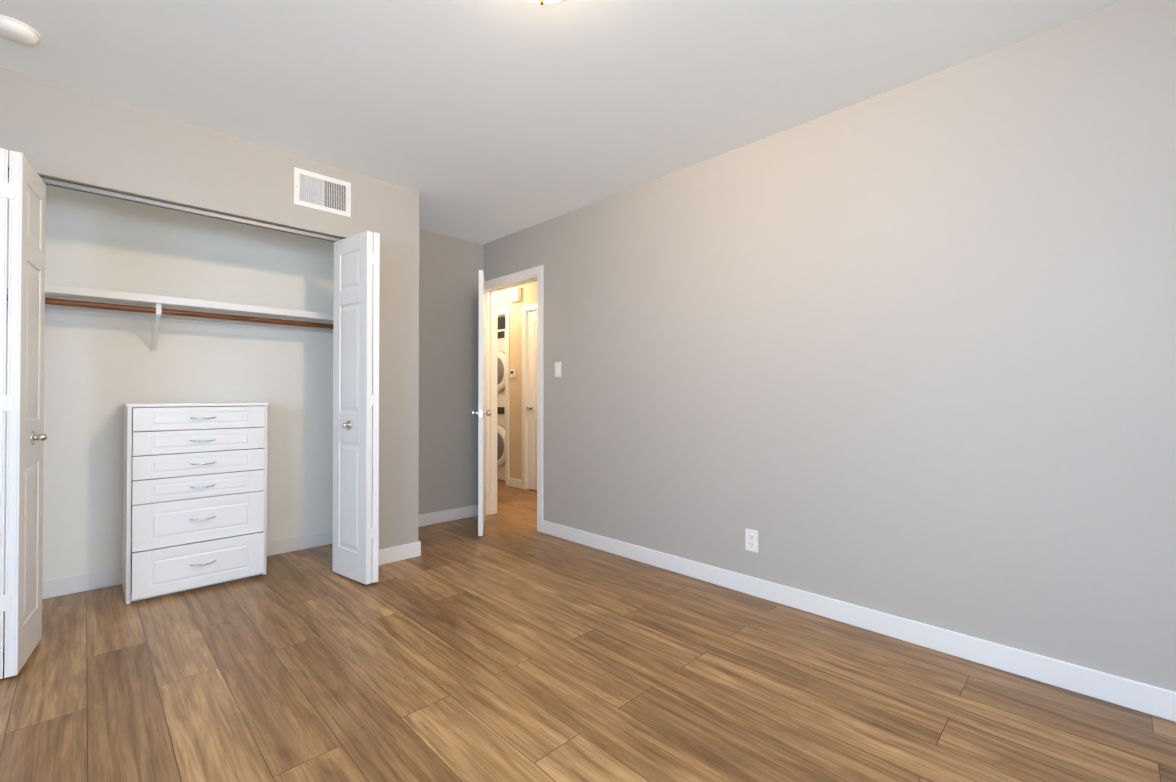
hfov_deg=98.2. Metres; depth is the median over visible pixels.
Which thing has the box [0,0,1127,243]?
ceiling
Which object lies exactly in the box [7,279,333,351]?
shelf
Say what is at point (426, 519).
baseboard
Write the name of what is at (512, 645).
floor
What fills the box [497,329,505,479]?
dryer
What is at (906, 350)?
wall
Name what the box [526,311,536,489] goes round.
hall door
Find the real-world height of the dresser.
1.030 m
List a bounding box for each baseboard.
[4,530,332,598]
[379,540,419,565]
[418,505,477,526]
[543,520,1175,721]
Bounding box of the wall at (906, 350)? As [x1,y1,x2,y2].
[484,0,1175,691]
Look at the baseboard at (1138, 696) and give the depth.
2.18 m
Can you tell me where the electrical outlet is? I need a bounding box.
[745,528,757,552]
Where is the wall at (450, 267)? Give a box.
[418,229,483,514]
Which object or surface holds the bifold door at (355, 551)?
in the wall at (55, 131)
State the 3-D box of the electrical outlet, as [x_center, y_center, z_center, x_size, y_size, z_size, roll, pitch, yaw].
[0.881,0.804,2.743,0.008,0.116,0.072,0,-1,-45]
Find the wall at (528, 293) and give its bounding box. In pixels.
[498,281,536,479]
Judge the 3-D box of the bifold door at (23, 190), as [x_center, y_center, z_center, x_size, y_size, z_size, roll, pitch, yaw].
[-2.302,0.083,2.065,0.380,2.014,0.149,0,-1,40]
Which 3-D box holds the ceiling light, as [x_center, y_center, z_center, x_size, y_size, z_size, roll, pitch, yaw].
[-0.141,-1.265,1.552,0.378,0.179,0.378,0,-1,-45]
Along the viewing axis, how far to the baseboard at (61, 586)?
2.85 m
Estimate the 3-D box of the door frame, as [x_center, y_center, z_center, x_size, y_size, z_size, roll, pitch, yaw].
[-0.615,0.062,4.347,0.142,2.096,0.872,0,-1,-45]
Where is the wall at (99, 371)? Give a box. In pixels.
[4,177,333,586]
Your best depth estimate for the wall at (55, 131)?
2.73 m
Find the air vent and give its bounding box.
[294,167,350,216]
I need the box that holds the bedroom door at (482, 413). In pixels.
[471,270,490,535]
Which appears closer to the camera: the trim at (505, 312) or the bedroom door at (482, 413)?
the bedroom door at (482, 413)
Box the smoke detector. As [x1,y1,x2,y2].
[0,15,41,45]
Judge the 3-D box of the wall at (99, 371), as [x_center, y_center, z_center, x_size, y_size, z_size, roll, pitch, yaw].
[-2.700,-0.126,2.446,3.370,2.440,0.605,0,-1,-45]
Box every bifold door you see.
[0,148,46,678]
[332,231,379,584]
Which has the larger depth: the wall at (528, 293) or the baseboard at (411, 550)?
the wall at (528, 293)
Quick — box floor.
[0,479,1175,781]
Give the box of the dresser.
[122,402,268,603]
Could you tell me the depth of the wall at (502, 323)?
7.02 m
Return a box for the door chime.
[509,288,520,302]
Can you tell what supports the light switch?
attached to the wall at (906, 350)
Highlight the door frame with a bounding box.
[485,265,543,532]
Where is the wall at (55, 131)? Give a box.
[0,67,418,549]
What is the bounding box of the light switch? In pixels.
[555,362,560,376]
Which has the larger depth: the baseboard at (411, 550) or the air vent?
the baseboard at (411, 550)
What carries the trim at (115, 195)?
attached to the wall at (55, 131)
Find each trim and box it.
[8,170,341,241]
[498,303,536,489]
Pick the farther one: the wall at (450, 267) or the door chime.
the door chime
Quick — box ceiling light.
[529,0,563,4]
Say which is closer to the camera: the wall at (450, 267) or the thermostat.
the wall at (450, 267)
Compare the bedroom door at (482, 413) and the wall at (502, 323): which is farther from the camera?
the wall at (502, 323)
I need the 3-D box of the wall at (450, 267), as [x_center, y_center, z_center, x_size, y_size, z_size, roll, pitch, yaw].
[-2.607,-0.121,3.042,4.560,2.440,0.110,0,-1,-45]
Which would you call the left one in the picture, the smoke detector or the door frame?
the smoke detector
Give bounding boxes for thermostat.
[510,369,515,376]
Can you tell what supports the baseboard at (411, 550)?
attached to the wall at (55, 131)

